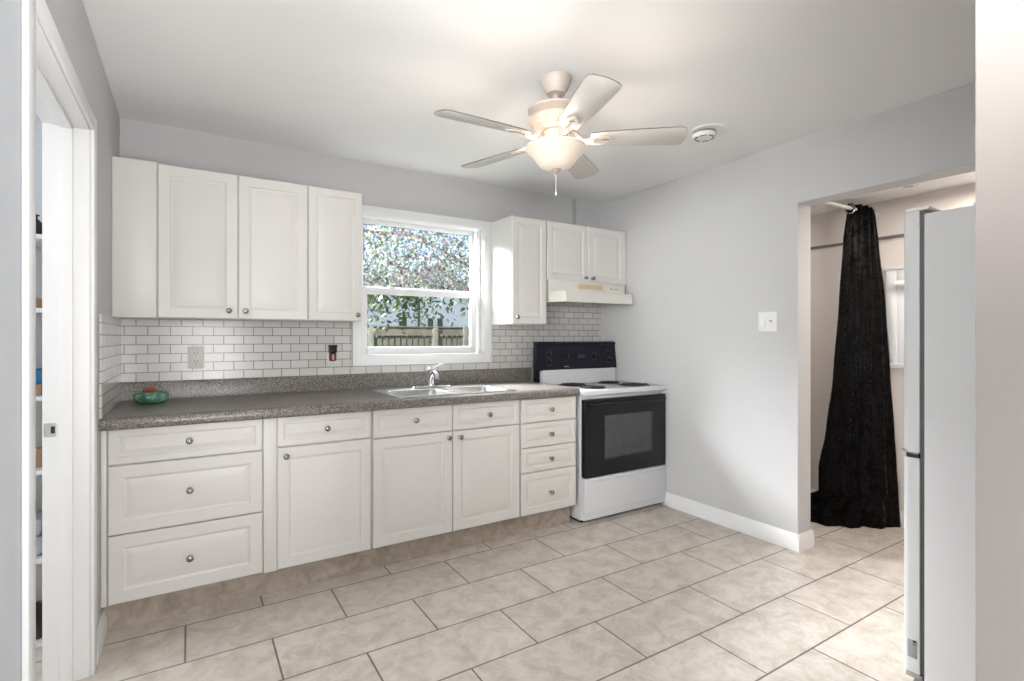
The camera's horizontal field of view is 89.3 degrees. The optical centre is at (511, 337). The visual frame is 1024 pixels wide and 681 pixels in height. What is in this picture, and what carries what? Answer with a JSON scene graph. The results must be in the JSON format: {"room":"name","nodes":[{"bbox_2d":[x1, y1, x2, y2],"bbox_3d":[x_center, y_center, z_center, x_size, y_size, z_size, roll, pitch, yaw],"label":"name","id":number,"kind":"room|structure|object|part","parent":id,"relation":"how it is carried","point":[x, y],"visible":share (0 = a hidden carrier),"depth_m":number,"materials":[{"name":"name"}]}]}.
{"room":"kitchen","nodes":[
{"label":"kitchen","id":0,"kind":"room"},
{"bbox_2d":[36,114,41,221],"bbox_3d":[-3.063,0.046,1.611,2.601,2.427,0.892,0,0,-32],"label":"wall","id":1,"kind":"structure","parent":0,"point":[38,121],"depth_m":2.57,"materials":[{"name":"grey paint"}]},
{"bbox_2d":[0,0,119,680],"bbox_3d":[-1.178,0.046,1.171,0.133,2.427,3.633,0,0,-32],"label":"wall","id":2,"kind":"structure","parent":0,"point":[10,10],"depth_m":1.11,"materials":[{"name":"grey paint"}]},
{"bbox_2d":[21,0,96,680],"bbox_3d":[-1.334,0.215,1.561,0.013,2.090,0.990,0,0,-32],"label":"trim","id":3,"kind":"structure","parent":2,"relation":"attached to","point":[30,9],"depth_m":1.16,"materials":[{"name":"white paint"}]},
{"bbox_2d":[36,17,89,680],"bbox_3d":[-1.396,0.238,1.522,0.133,2.045,0.890,0,0,-32],"label":"door","id":4,"kind":"structure","parent":2,"relation":"in","point":[65,129],"depth_m":1.88,"materials":[{"name":"white paint"}]},
{"bbox_2d":[44,423,55,436],"bbox_3d":[-1.661,0.333,1.862,0.034,0.050,0.002,0,0,-32],"label":"strike plate","id":5,"kind":"object","parent":4,"relation":"attached to","point":[49,428],"visible":1,"depth_m":1.86,"materials":[{"name":"silver metal"}]},
{"bbox_2d":[97,610,106,665],"bbox_3d":[-1.666,1.210,2.097,0.016,0.100,0.267,0,0,-32],"label":"baseboard","id":6,"kind":"structure","parent":2,"relation":"attached to","point":[102,625],"depth_m":2.09,"materials":[{"name":"white paint"}]},
{"bbox_2d":[99,314,120,418],"bbox_3d":[-1.882,0.118,2.436,0.008,0.431,0.725,0,0,-32],"label":"backsplash","id":7,"kind":"structure","parent":2,"relation":"attached to","point":[109,327],"depth_m":2.34,"materials":[{"name":"white tile"}]},
{"bbox_2d":[103,506,569,631],"bbox_3d":[-0.678,1.192,2.879,2.519,0.135,0.015,0,0,-32],"label":"toe kick","id":8,"kind":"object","parent":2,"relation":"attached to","point":[149,609],"depth_m":2.65,"materials":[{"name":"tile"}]},
{"bbox_2d":[120,118,599,380],"bbox_3d":[-1.411,0.046,3.260,7.450,2.427,0.160,0,0,-32],"label":"wall","id":9,"kind":"structure","parent":0,"point":[385,186],"depth_m":3.39,"materials":[{"name":"grey paint"}]},
{"bbox_2d":[188,346,203,368],"bbox_3d":[-1.781,0.113,2.920,0.078,0.123,0.009,0,0,-32],"label":"wall outlet","id":10,"kind":"object","parent":9,"relation":"attached to","point":[195,354],"visible":1,"depth_m":2.92,"materials":[{"name":"beige plastic"}]},
{"bbox_2d":[193,359,199,364],"bbox_3d":[-1.780,0.136,2.918,0.034,0.034,0.004,0,0,-32],"label":"receptacle","id":11,"kind":"object","parent":10,"relation":"attached to","point":[195,361],"depth_m":2.92,"materials":[{"name":"beige plastic"}]},
{"bbox_2d":[193,351,199,355],"bbox_3d":[-1.780,0.090,2.918,0.034,0.034,0.004,0,0,-32],"label":"receptacle","id":12,"kind":"object","parent":10,"relation":"attached to","point":[195,353],"depth_m":2.92,"materials":[{"name":"beige plastic"}]},
{"bbox_2d":[112,156,307,321],"bbox_3d":[-1.611,-0.482,2.830,0.884,0.768,0.358,0,0,-32],"label":"upper cabinet","id":13,"kind":"object","parent":9,"relation":"attached to","point":[188,243],"visible":1,"depth_m":2.67,"materials":[{"name":"white wood"}]},
{"bbox_3d":[-1.837,-0.482,2.524,0.176,0.768,0.020,0,0,-32],"label":"filler panel","id":14,"kind":"part","parent":13,"relation":"part of","materials":[{"name":"white wood"}]},
{"bbox_3d":[-1.611,-0.481,2.666,0.351,0.764,0.018,0,0,-32],"label":"door","id":15,"kind":"part","parent":13,"relation":"part of","materials":[{"name":"white wood"}]},
{"bbox_3d":[-1.310,-0.481,2.852,0.347,0.764,0.018,0,0,-32],"label":"door","id":16,"kind":"part","parent":13,"relation":"part of","materials":[{"name":"white wood"}]},
{"bbox_2d":[300,186,361,322],"bbox_3d":[-1.105,-0.482,3.145,0.307,0.768,0.358,0,0,-32],"label":"upper cabinet","id":17,"kind":"object","parent":9,"relation":"attached to","point":[334,216],"visible":0.97,"depth_m":3.02,"materials":[{"name":"white wood"}]},
{"bbox_2d":[327,345,337,362],"bbox_3d":[-1.141,0.103,3.296,0.056,0.113,0.048,0,0,-32],"label":"air freshener","id":18,"kind":"object","parent":9,"relation":"attached to","point":[332,349],"visible":1,"depth_m":3.28,"materials":[{"name":"orange plastic"}]},
{"bbox_3d":[-1.153,0.128,3.314,0.056,0.065,0.004,0,0,-32],"label":"plate","id":19,"kind":"part","parent":18,"relation":"part of","materials":[{"name":"beige plastic"}]},
{"bbox_2d":[329,353,335,360],"bbox_3d":[-1.141,0.124,3.297,0.042,0.052,0.038,0,0,-32],"label":"bottle","id":20,"kind":"object","parent":18,"relation":"on","point":[332,356],"depth_m":3.28,"materials":[{"name":"brown glass"}]},
{"bbox_2d":[121,302,600,382],"bbox_3d":[-0.653,-0.020,3.632,3.360,0.760,0.008,0,0,-32],"label":"backsplash","id":21,"kind":"structure","parent":9,"relation":"attached to","point":[151,350],"depth_m":3.15,"materials":[{"name":"white tile"}]},
{"bbox_2d":[352,205,491,365],"bbox_3d":[-0.643,-0.343,3.718,1.047,1.062,0.174,0,0,-32],"label":"window","id":22,"kind":"structure","parent":9,"relation":"in","point":[479,350],"depth_m":3.74,"materials":[{"name":"white paint"}]},
{"bbox_3d":[-0.669,-0.566,3.753,0.826,0.431,0.004,0,0,-32],"label":"pane","id":23,"kind":"part","parent":22,"relation":"part of","materials":[{"name":"clear glass"}]},
{"bbox_3d":[-0.674,-0.555,3.751,0.904,0.511,0.030,0,0,-32],"label":"sash","id":24,"kind":"part","parent":22,"relation":"part of","materials":[{"name":"white paint"}]},
{"bbox_3d":[-0.650,-0.112,3.711,0.886,0.457,0.030,0,0,-32],"label":"sash","id":25,"kind":"part","parent":22,"relation":"part of","materials":[{"name":"white paint"}]},
{"bbox_2d":[491,216,545,324],"bbox_3d":[0.051,-0.482,3.864,0.300,0.768,0.358,0,0,-32],"label":"upper cabinet","id":26,"kind":"object","parent":9,"relation":"attached to","point":[518,244],"visible":1,"depth_m":3.75,"materials":[{"name":"white wood"}]},
{"bbox_3d":[0.125,-0.481,3.746,0.295,0.764,0.018,0,0,-32],"label":"door","id":27,"kind":"part","parent":26,"relation":"part of","materials":[{"name":"white wood"}]},
{"bbox_2d":[573,199,575,224],"bbox_3d":[0.528,-1.018,4.368,0.037,0.297,0.006,0,0,-32],"label":"trim","id":28,"kind":"structure","parent":9,"relation":"attached to","point":[574,200],"depth_m":4.37,"materials":[{"name":"grey paint"}]},
{"bbox_2d":[546,221,626,284],"bbox_3d":[0.522,-0.648,4.157,0.806,0.436,0.358,0,0,-32],"label":"upper cabinet","id":29,"kind":"object","parent":9,"relation":"attached to","point":[573,252],"visible":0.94,"depth_m":4.01,"materials":[{"name":"white wood"}]},
{"bbox_3d":[0.421,-0.647,3.930,0.387,0.431,0.018,0,0,-32],"label":"door","id":30,"kind":"part","parent":29,"relation":"part of","materials":[{"name":"white wood"}]},
{"bbox_3d":[0.750,-0.647,4.135,0.378,0.431,0.018,0,0,-32],"label":"door","id":31,"kind":"part","parent":29,"relation":"part of","materials":[{"name":"white wood"}]},
{"bbox_2d":[546,279,632,306],"bbox_3d":[0.548,-0.345,4.116,0.780,0.166,0.439,0,0,-32],"label":"range hood","id":32,"kind":"object","parent":9,"relation":"attached to","point":[605,294],"visible":0.88,"depth_m":3.93,"materials":[{"name":"white metal"}]},
{"bbox_3d":[0.815,-0.385,4.140,0.170,0.054,0.003,0,0,-32],"label":"switch panel","id":33,"kind":"part","parent":32,"relation":"part of","materials":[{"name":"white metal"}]},
{"bbox_2d":[36,503,913,680],"bbox_3d":[0.446,1.310,0.277,7.450,0.100,7.200,0,0,-32],"label":"floor","id":34,"kind":"structure","parent":0,"point":[658,592],"depth_m":2.33,"materials":[{"name":"beige tile"}]},
{"bbox_2d":[36,234,41,647],"bbox_3d":[-2.169,0.310,2.125,0.463,1.900,0.300,0,0,-32],"label":"shelf unit","id":35,"kind":"object","parent":34,"relation":"on","point":[38,236],"visible":0.02,"depth_m":2.32,"materials":[{"name":"white paint"}]},
{"bbox_2d":[36,510,41,555],"bbox_3d":[-2.070,0.825,2.157,0.205,0.150,0.190,0,0,-32],"label":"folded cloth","id":36,"kind":"object","parent":35,"relation":"on","point":[39,512],"visible":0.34,"depth_m":2.13,"materials":[{"name":"white fabric"}]},
{"bbox_2d":[36,601,41,638],"bbox_3d":[-2.027,1.198,2.202,0.085,0.084,0.227,0,0,-32],"label":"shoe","id":37,"kind":"object","parent":35,"relation":"on","point":[39,603],"visible":0.16,"depth_m":2.18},
{"bbox_2d":[36,447,41,466],"bbox_3d":[-2.038,0.500,2.124,0.185,0.080,0.040,0,0,-32],"label":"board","id":38,"kind":"object","parent":35,"relation":"on","point":[38,449],"visible":0.1,"depth_m":2.15,"materials":[{"name":"brown wood"}]},
{"bbox_2d":[36,214,41,233],"bbox_3d":[-1.997,-0.466,2.149,0.100,0.092,0.100,0,0,-32],"label":"jug","id":39,"kind":"object","parent":35,"relation":"on","point":[38,222],"visible":0.2,"depth_m":2.14,"materials":[{"name":"black plastic"}]},
{"bbox_2d":[36,384,41,395],"bbox_3d":[-2.044,0.217,2.167,0.140,0.046,0.160,0,0,-32],"label":"box","id":40,"kind":"object","parent":35,"relation":"on","point":[38,386],"visible":0.25,"depth_m":2.13,"materials":[{"name":"brown cardboard"}]},
{"bbox_2d":[36,368,41,383],"bbox_3d":[-2.052,0.164,2.186,0.145,0.058,0.160,0,0,-32],"label":"box","id":41,"kind":"object","parent":40,"relation":"on","point":[38,370],"visible":0.02,"depth_m":2.15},
{"bbox_2d":[36,298,41,307],"bbox_3d":[-1.991,-0.141,2.153,0.084,0.042,0.084,0,0,-32],"label":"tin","id":42,"kind":"object","parent":35,"relation":"on","point":[38,300],"visible":0.12,"depth_m":2.14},
{"bbox_3d":[-2.169,-0.411,2.125,0.427,0.018,0.300,0,0,-32],"label":"shelf","id":43,"kind":"part","parent":35,"relation":"part of","materials":[{"name":"white paint"}]},
{"bbox_3d":[-2.169,-0.111,2.125,0.427,0.018,0.300,0,0,-32],"label":"shelf","id":44,"kind":"part","parent":35,"relation":"part of","materials":[{"name":"white paint"}]},
{"bbox_3d":[-2.169,0.249,2.125,0.427,0.018,0.300,0,0,-32],"label":"shelf","id":45,"kind":"part","parent":35,"relation":"part of","materials":[{"name":"white paint"}]},
{"bbox_3d":[-2.169,0.549,2.125,0.427,0.018,0.300,0,0,-32],"label":"shelf","id":46,"kind":"part","parent":35,"relation":"part of","materials":[{"name":"white paint"}]},
{"bbox_3d":[-2.169,0.909,2.125,0.427,0.018,0.300,0,0,-32],"label":"shelf","id":47,"kind":"part","parent":35,"relation":"part of","materials":[{"name":"white paint"}]},
{"bbox_3d":[-2.169,1.249,2.125,0.427,0.018,0.300,0,0,-32],"label":"shelf","id":48,"kind":"part","parent":35,"relation":"part of","materials":[{"name":"white paint"}]},
{"bbox_2d":[100,418,276,607],"bbox_3d":[-1.589,0.822,2.594,0.670,0.875,0.716,0,0,-32],"label":"base cabinet","id":49,"kind":"object","parent":34,"relation":"on","point":[182,507],"visible":0.93,"depth_m":2.29,"materials":[{"name":"wood"}]},
{"bbox_3d":[-1.437,0.975,2.314,0.584,0.285,0.018,0,0,-32],"label":"drawer","id":50,"kind":"part","parent":49,"relation":"part of","materials":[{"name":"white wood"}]},
{"bbox_3d":[-1.437,0.683,2.314,0.584,0.288,0.018,0,0,-32],"label":"drawer","id":51,"kind":"part","parent":49,"relation":"part of","materials":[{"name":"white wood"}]},
{"bbox_3d":[-1.437,0.460,2.314,0.584,0.149,0.018,0,0,-32],"label":"drawer","id":52,"kind":"part","parent":49,"relation":"part of","materials":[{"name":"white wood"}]},
{"bbox_3d":[-1.425,0.977,2.293,0.030,0.030,0.031,0,0,-32],"label":"knob","id":53,"kind":"part","parent":49,"relation":"part of","materials":[{"name":"silver metal"}]},
{"bbox_3d":[-1.425,0.677,2.293,0.030,0.030,0.031,0,0,-32],"label":"knob","id":54,"kind":"part","parent":49,"relation":"part of","materials":[{"name":"silver metal"}]},
{"bbox_3d":[-1.427,0.457,2.292,0.030,0.030,0.031,0,0,-32],"label":"knob","id":55,"kind":"part","parent":49,"relation":"part of","materials":[{"name":"silver metal"}]},
{"bbox_3d":[-1.161,0.753,2.486,0.058,0.738,0.020,0,0,-32],"label":"filler panel","id":56,"kind":"part","parent":49,"relation":"part of","materials":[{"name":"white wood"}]},
{"bbox_2d":[277,411,370,569],"bbox_3d":[-1.109,0.822,2.893,0.459,0.875,0.716,0,0,-32],"label":"base cabinet","id":57,"kind":"object","parent":34,"relation":"on","point":[324,461],"visible":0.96,"depth_m":2.61,"materials":[{"name":"wood"}]},
{"bbox_3d":[-1.090,0.575,2.502,0.030,0.030,0.031,0,0,-32],"label":"knob","id":58,"kind":"part","parent":57,"relation":"part of","materials":[{"name":"silver metal"}]},
{"bbox_3d":[-0.942,0.457,2.622,0.454,0.143,0.018,0,0,-32],"label":"drawer","id":59,"kind":"part","parent":57,"relation":"part of","materials":[{"name":"white wood"}]},
{"bbox_2d":[371,400,518,548],"bbox_3d":[-0.517,0.822,3.262,0.931,0.875,0.716,0,0,-32],"label":"base cabinet","id":60,"kind":"object","parent":34,"relation":"on","point":[436,470],"visible":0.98,"depth_m":2.95,"materials":[{"name":"wood"}]},
{"bbox_2d":[99,368,579,430],"bbox_3d":[-0.771,0.311,3.118,2.614,0.143,0.756,0,0,-32],"label":"countertop","id":61,"kind":"structure","parent":60,"relation":"on","point":[189,402],"depth_m":2.91,"materials":[{"name":"grey laminate"}]},
{"bbox_2d":[133,386,168,403],"bbox_3d":[-1.836,0.291,2.638,0.153,0.087,0.147,0,0,-32],"label":"ceramic bowl","id":62,"kind":"object","parent":61,"relation":"on","point":[150,395],"visible":1,"depth_m":2.59,"materials":[{"name":"green ceramic"}]},
{"bbox_2d":[411,362,450,388],"bbox_3d":[-0.480,0.246,3.317,0.260,0.166,0.250,0,0,-32],"label":"kitchen faucet","id":63,"kind":"object","parent":61,"relation":"on","point":[431,372],"visible":1,"depth_m":3.38,"materials":[{"name":"silver metal"}]},
{"bbox_3d":[-0.531,0.322,3.398,0.260,0.014,0.060,0,0,-32],"label":"plate","id":64,"kind":"part","parent":63,"relation":"part of","materials":[{"name":"silver metal"}]},
{"bbox_3d":[-0.492,0.245,3.289,0.032,0.084,0.221,0,0,-19],"label":"spout","id":65,"kind":"part","parent":63,"relation":"part of","materials":[{"name":"silver metal"}]},
{"bbox_2d":[373,384,516,397],"bbox_3d":[-0.417,0.411,3.253,0.784,0.162,0.479,0,0,-32],"label":"sink","id":66,"kind":"object","parent":61,"relation":"in","point":[477,388],"visible":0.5,"depth_m":3.28,"materials":[{"name":"silver metal"}]},
{"bbox_2d":[389,389,452,395],"bbox_3d":[-0.551,0.411,3.118,0.330,0.162,0.313,0,0,-32],"label":"basin","id":67,"kind":"object","parent":66,"relation":"in","point":[415,392],"depth_m":3.25,"materials":[{"name":"silver metal"}]},
{"bbox_2d":[444,386,506,391],"bbox_3d":[-0.237,0.411,3.314,0.330,0.162,0.313,0,0,-32],"label":"basin","id":68,"kind":"object","parent":66,"relation":"in","point":[469,388],"depth_m":3.45,"materials":[{"name":"silver metal"}]},
{"bbox_3d":[-0.544,0.461,2.870,0.460,0.151,0.018,0,0,-32],"label":"drawer","id":69,"kind":"part","parent":60,"relation":"part of","materials":[{"name":"white wood"}]},
{"bbox_3d":[-0.544,0.831,2.870,0.460,0.577,0.018,0,0,-32],"label":"door","id":70,"kind":"part","parent":60,"relation":"part of","materials":[{"name":"white wood"}]},
{"bbox_3d":[-0.151,0.461,3.115,0.456,0.151,0.018,0,0,-32],"label":"drawer","id":71,"kind":"part","parent":60,"relation":"part of","materials":[{"name":"white wood"}]},
{"bbox_3d":[-0.151,0.831,3.115,0.456,0.577,0.018,0,0,-32],"label":"door","id":72,"kind":"part","parent":60,"relation":"part of","materials":[{"name":"white wood"}]},
{"bbox_2d":[519,396,575,516],"bbox_3d":[0.072,0.822,3.628,0.452,0.875,0.716,0,0,-32],"label":"base cabinet","id":73,"kind":"object","parent":34,"relation":"on","point":[547,426],"visible":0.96,"depth_m":3.34,"materials":[{"name":"wood"}]},
{"bbox_3d":[0.238,0.990,3.357,0.438,0.263,0.018,0,0,-32],"label":"drawer","id":74,"kind":"part","parent":73,"relation":"part of","materials":[{"name":"white wood"}]},
{"bbox_3d":[0.238,0.776,3.357,0.438,0.152,0.018,0,0,-32],"label":"drawer","id":75,"kind":"part","parent":73,"relation":"part of","materials":[{"name":"white wood"}]},
{"bbox_3d":[0.238,0.619,3.357,0.438,0.151,0.018,0,0,-32],"label":"drawer","id":76,"kind":"part","parent":73,"relation":"part of","materials":[{"name":"white wood"}]},
{"bbox_3d":[0.238,0.464,3.357,0.438,0.148,0.018,0,0,-32],"label":"drawer","id":77,"kind":"part","parent":73,"relation":"part of","materials":[{"name":"white wood"}]},
{"bbox_2d":[533,341,666,522],"bbox_3d":[0.665,0.645,3.925,0.810,1.227,0.638,0,0,-32],"label":"electric range","id":78,"kind":"object","parent":34,"relation":"on","point":[620,441],"visible":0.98,"depth_m":3.72,"materials":[{"name":"white metal"}]},
{"bbox_3d":[0.433,0.157,4.063,0.053,0.053,0.029,0,0,-32],"label":"knob","id":79,"kind":"part","parent":78,"relation":"part of","materials":[{"name":"black plastic"}]},
{"bbox_3d":[0.521,0.194,4.167,0.796,0.323,0.075,0,0,-32],"label":"control panel","id":80,"kind":"part","parent":78,"relation":"part of","materials":[{"name":"black plastic"}]},
{"bbox_3d":[0.675,0.152,4.214,0.053,0.053,0.029,0,0,-32],"label":"knob","id":81,"kind":"part","parent":78,"relation":"part of","materials":[{"name":"black plastic"}]},
{"bbox_2d":[556,381,666,396],"bbox_3d":[0.659,0.377,3.935,0.810,0.042,0.616,0,0,-32],"label":"cooktop","id":82,"kind":"object","parent":78,"relation":"in","point":[587,388],"depth_m":3.78,"materials":[{"name":"white metal"}]},
{"bbox_3d":[0.814,1.097,3.696,0.780,0.282,0.052,0,0,-32],"label":"storage drawer","id":83,"kind":"part","parent":78,"relation":"part of","materials":[{"name":"white metal"}]},
{"bbox_3d":[0.812,0.686,3.700,0.780,0.528,0.044,0,0,-32],"label":"oven door","id":84,"kind":"part","parent":78,"relation":"part of","materials":[{"name":"black glass"}]},
{"bbox_3d":[0.828,0.454,3.668,0.730,0.031,0.028,0,0,-32],"label":"handle","id":85,"kind":"part","parent":78,"relation":"part of","materials":[{"name":"black ceramic"}]},
{"bbox_2d":[901,201,975,680],"bbox_3d":[1.839,0.408,1.718,0.742,1.702,0.654,0,0,-32],"label":"refrigerator","id":86,"kind":"object","parent":34,"relation":"on","point":[939,447],"visible":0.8,"depth_m":1.71,"materials":[{"name":"white metal"}]},
{"bbox_3d":[1.681,0.778,1.973,0.740,0.733,0.052,0,0,-32],"label":"door","id":87,"kind":"part","parent":86,"relation":"part of","materials":[{"name":"white metal"}]},
{"bbox_3d":[1.681,-0.019,1.973,0.740,0.822,0.052,0,0,-32],"label":"door","id":88,"kind":"part","parent":86,"relation":"part of","materials":[{"name":"white metal"}]},
{"bbox_2d":[82,0,975,203],"bbox_3d":[-0.007,-1.227,-0.004,6.383,0.120,7.200,0,0,-32],"label":"ceiling","id":89,"kind":"structure","parent":0,"point":[361,80],"depth_m":2.23,"materials":[{"name":"white paint"}]},
{"bbox_2d":[434,71,687,194],"bbox_3d":[0.162,-0.902,2.309,1.067,0.528,1.107,0,0,-32],"label":"ceiling fan","id":90,"kind":"object","parent":89,"relation":"hanging from","point":[555,117],"visible":1,"depth_m":2.25,"materials":[{"name":"white metal"}]},
{"bbox_3d":[-0.117,-0.888,2.145,0.421,0.033,0.132,0,0,-32],"label":"blade","id":91,"kind":"part","parent":90,"relation":"part of","materials":[{"name":"white wood"}]},
{"bbox_3d":[-0.077,-0.888,2.569,0.420,0.033,0.132,0,0,41],"label":"blade","id":92,"kind":"part","parent":90,"relation":"part of","materials":[{"name":"white wood"}]},
{"bbox_3d":[0.198,-0.805,2.329,0.276,0.103,0.276,0,0,-32],"label":"lamp shade","id":93,"kind":"part","parent":90,"relation":"part of","materials":[{"name":"beige glass"}]},
{"bbox_3d":[0.341,-0.888,2.665,0.132,0.033,0.420,0,0,23],"label":"blade","id":94,"kind":"part","parent":90,"relation":"part of","materials":[{"name":"white wood"}]},
{"bbox_3d":[0.279,-0.888,1.974,0.132,0.033,0.420,0,0,-13],"label":"blade","id":95,"kind":"part","parent":90,"relation":"part of","materials":[{"name":"white wood"}]},
{"bbox_3d":[0.561,-0.888,2.297,0.420,0.033,0.132,0,0,5],"label":"blade","id":96,"kind":"part","parent":90,"relation":"part of","materials":[{"name":"white wood"}]},
{"bbox_2d":[689,123,727,141],"bbox_3d":[1.107,-1.145,2.919,0.204,0.043,0.204,0,0,-32],"label":"smoke detector","id":97,"kind":"object","parent":89,"relation":"attached to","point":[706,132],"visible":1,"depth_m":2.88,"materials":[{"name":"white plastic"}]},
{"bbox_2d":[693,128,715,141],"bbox_3d":[1.086,-1.140,2.926,0.120,0.034,0.120,0,0,-32],"label":"vent","id":98,"kind":"object","parent":97,"relation":"attached to","point":[699,134],"depth_m":2.89,"materials":[{"name":"white plastic"}]},
{"bbox_3d":[1.107,-1.162,2.919,0.204,0.008,0.204,0,0,-32],"label":"mounting plate","id":99,"kind":"part","parent":97,"relation":"part of","materials":[{"name":"white plastic"}]},
{"bbox_2d":[600,82,975,533],"bbox_3d":[1.737,0.046,3.103,0.138,2.427,3.433,0,0,-32],"label":"wall","id":100,"kind":"structure","parent":0,"point":[710,250],"depth_m":3.34,"materials":[{"name":"grey paint"}]},
{"bbox_2d":[662,492,813,552],"bbox_3d":[1.478,1.210,3.515,0.166,0.100,1.034,0,0,-32],"label":"baseboard","id":101,"kind":"structure","parent":100,"relation":"attached to","point":[803,541],"depth_m":3.33,"materials":[{"name":"white paint"}]},
{"bbox_2d":[758,312,776,331],"bbox_3d":[1.579,-0.098,3.210,0.016,0.121,0.121,0,0,-32],"label":"light switch","id":102,"kind":"object","parent":100,"relation":"attached to","point":[767,321],"visible":1,"depth_m":3.21,"materials":[{"name":"white plastic"}]},
{"bbox_3d":[1.594,-0.098,3.189,0.002,0.067,0.030,0,0,-32],"label":"dimmer plate","id":103,"kind":"part","parent":102,"relation":"part of","materials":[{"name":"white plastic"}]},
{"bbox_2d":[810,183,975,510],"bbox_3d":[2.306,0.110,3.281,1.017,2.300,3.733,0,0,-32],"label":"wall","id":104,"kind":"structure","parent":0,"point":[826,228],"depth_m":3.84,"materials":[{"name":"beige paint"}]},
{"bbox_2d":[824,201,878,216],"bbox_3d":[2.162,-0.852,3.372,0.862,0.039,0.040,0,0,-32],"label":"curtain rod","id":105,"kind":"object","parent":104,"relation":"attached to","point":[831,202],"visible":0.53,"depth_m":3.34,"materials":[{"name":"white plastic"}]},
{"bbox_2d":[810,203,900,528],"bbox_3d":[2.273,0.187,3.546,0.620,2.144,0.337,0,0,-4],"label":"curtain","id":106,"kind":"object","parent":105,"relation":"hanging from","point":[858,481],"visible":0.96,"depth_m":3.43,"materials":[{"name":"black fabric"}]},
{"bbox_2d":[810,234,903,249],"bbox_3d":[2.473,-0.683,3.673,0.018,0.018,3.223,0,0,-32],"label":"wall rail","id":107,"kind":"object","parent":104,"relation":"attached to","point":[897,235],"visible":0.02,"depth_m":3.78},
{"bbox_2d":[810,489,903,526],"bbox_3d":[2.550,1.210,3.550,0.016,0.100,3.533,0,0,-32],"label":"baseboard","id":108,"kind":"structure","parent":104,"relation":"attached to","point":[811,490],"depth_m":3.46,"materials":[{"name":"white paint"}]},
{"bbox_2d":[884,266,903,367],"bbox_3d":[2.782,-0.135,3.145,0.052,0.680,0.920,0,0,-32],"label":"window","id":109,"kind":"structure","parent":104,"relation":"in","point":[894,276],"depth_m":3.48,"materials":[{"name":"white paint"}]},
{"bbox_2d":[810,171,975,214],"bbox_3d":[2.243,-0.990,3.241,0.867,0.100,3.733,0,0,-32],"label":"ceiling","id":110,"kind":"structure","parent":0,"point":[970,177],"depth_m":3.36,"materials":[{"name":"white paint"}]},
{"bbox_2d":[897,184,918,188],"bbox_3d":[2.457,-0.937,3.214,0.108,0.006,0.107,0,0,-32],"label":"recessed light","id":111,"kind":"object","parent":110,"relation":"in","point":[911,185],"visible":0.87,"depth_m":3.21,"materials":[{"name":"white plastic"}]},
{"bbox_2d":[976,0,1023,680],"bbox_3d":[1.466,0.046,0.999,2.545,2.427,0.146,0,0,-32],"label":"wall","id":112,"kind":"structure","parent":0,"point":[999,23],"depth_m":0.38,"materials":[{"name":"beige paint"}]},
{"label":"outside","id":113,"kind":"structure","parent":0,"visible":0},
{"bbox_3d":[-7.276,1.935,21.151,34.000,0.150,36.397,0,0,-32],"label":"ground","id":114,"kind":"structure","parent":113,"visible":0},
{"bbox_2d":[363,226,468,343],"bbox_3d":[-1.784,0.034,6.696,4.582,3.665,1.751,0,0,-17],"label":"tree","id":115,"kind":"object","parent":114,"relation":"on","point":[386,300],"visible":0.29,"depth_m":6.71,"materials":[{"name":"green plant"}]},
{"bbox_2d":[364,261,468,336],"bbox_3d":[-5.368,-0.270,17.802,7.300,4.260,6.500,0,0,-32],"label":"house","id":116,"kind":"structure","parent":114,"relation":"on","point":[464,320],"depth_m":16.09,"materials":[{"name":"white"}]},
{"bbox_3d":[-3.279,-0.405,15.563,0.240,0.430,0.010,0,0,-32],"label":"pane","id":117,"kind":"part","parent":116,"relation":"part of","materials":[{"name":"glass"}]},
{"bbox_3d":[-2.523,-0.410,16.033,0.180,0.380,0.010,0,0,-32],"label":"pane","id":118,"kind":"part","parent":116,"relation":"part of","materials":[{"name":"grey glass"}]},
{"bbox_3d":[-2.252,-0.410,16.202,0.180,0.380,0.010,0,0,-32],"label":"pane","id":119,"kind":"part","parent":116,"relation":"part of","materials":[{"name":"grey glass"}]},
{"bbox_2d":[375,336,457,346],"bbox_3d":[-1.373,0.930,9.776,9.000,1.960,0.450,0,0,-32],"label":"hedge","id":120,"kind":"object","parent":114,"relation":"on","point":[382,336],"visible":0.02,"depth_m":9.60,"materials":[{"name":"green plant"}]},
{"bbox_2d":[367,325,468,346],"bbox_3d":[-1.225,0.835,8.655,6.266,2.050,0.090,0,0,-32],"label":"fence","id":121,"kind":"object","parent":114,"relation":"on","point":[462,332],"visible":0.12,"depth_m":8.47,"materials":[{"name":"brown wood"}]},
{"bbox_3d":[-2.200,0.835,8.048,0.090,2.050,0.090,0,0,-32],"label":"post","id":122,"kind":"part","parent":121,"relation":"part of","materials":[{"name":"white wood"}]},
{"bbox_3d":[-1.248,0.472,8.629,6.200,1.075,0.030,0,0,-32],"label":"rail","id":123,"kind":"part","parent":121,"relation":"part of","materials":[{"name":"brown wood"}]},
{"bbox_3d":[-1.233,0.878,8.667,6.266,1.864,0.020,0,0,-32],"label":"picket panel","id":124,"kind":"part","parent":121,"relation":"part of","materials":[{"name":"brown wood"}]},
{"bbox_3d":[-1.283,0.835,8.619,0.090,2.050,0.090,0,0,-32],"label":"post","id":125,"kind":"part","parent":121,"relation":"part of","materials":[{"name":"white wood"}]},
{"bbox_3d":[-0.808,0.835,8.915,0.090,2.050,0.090,0,0,-32],"label":"post","id":126,"kind":"part","parent":121,"relation":"part of","materials":[{"name":"white wood"}]}
]}

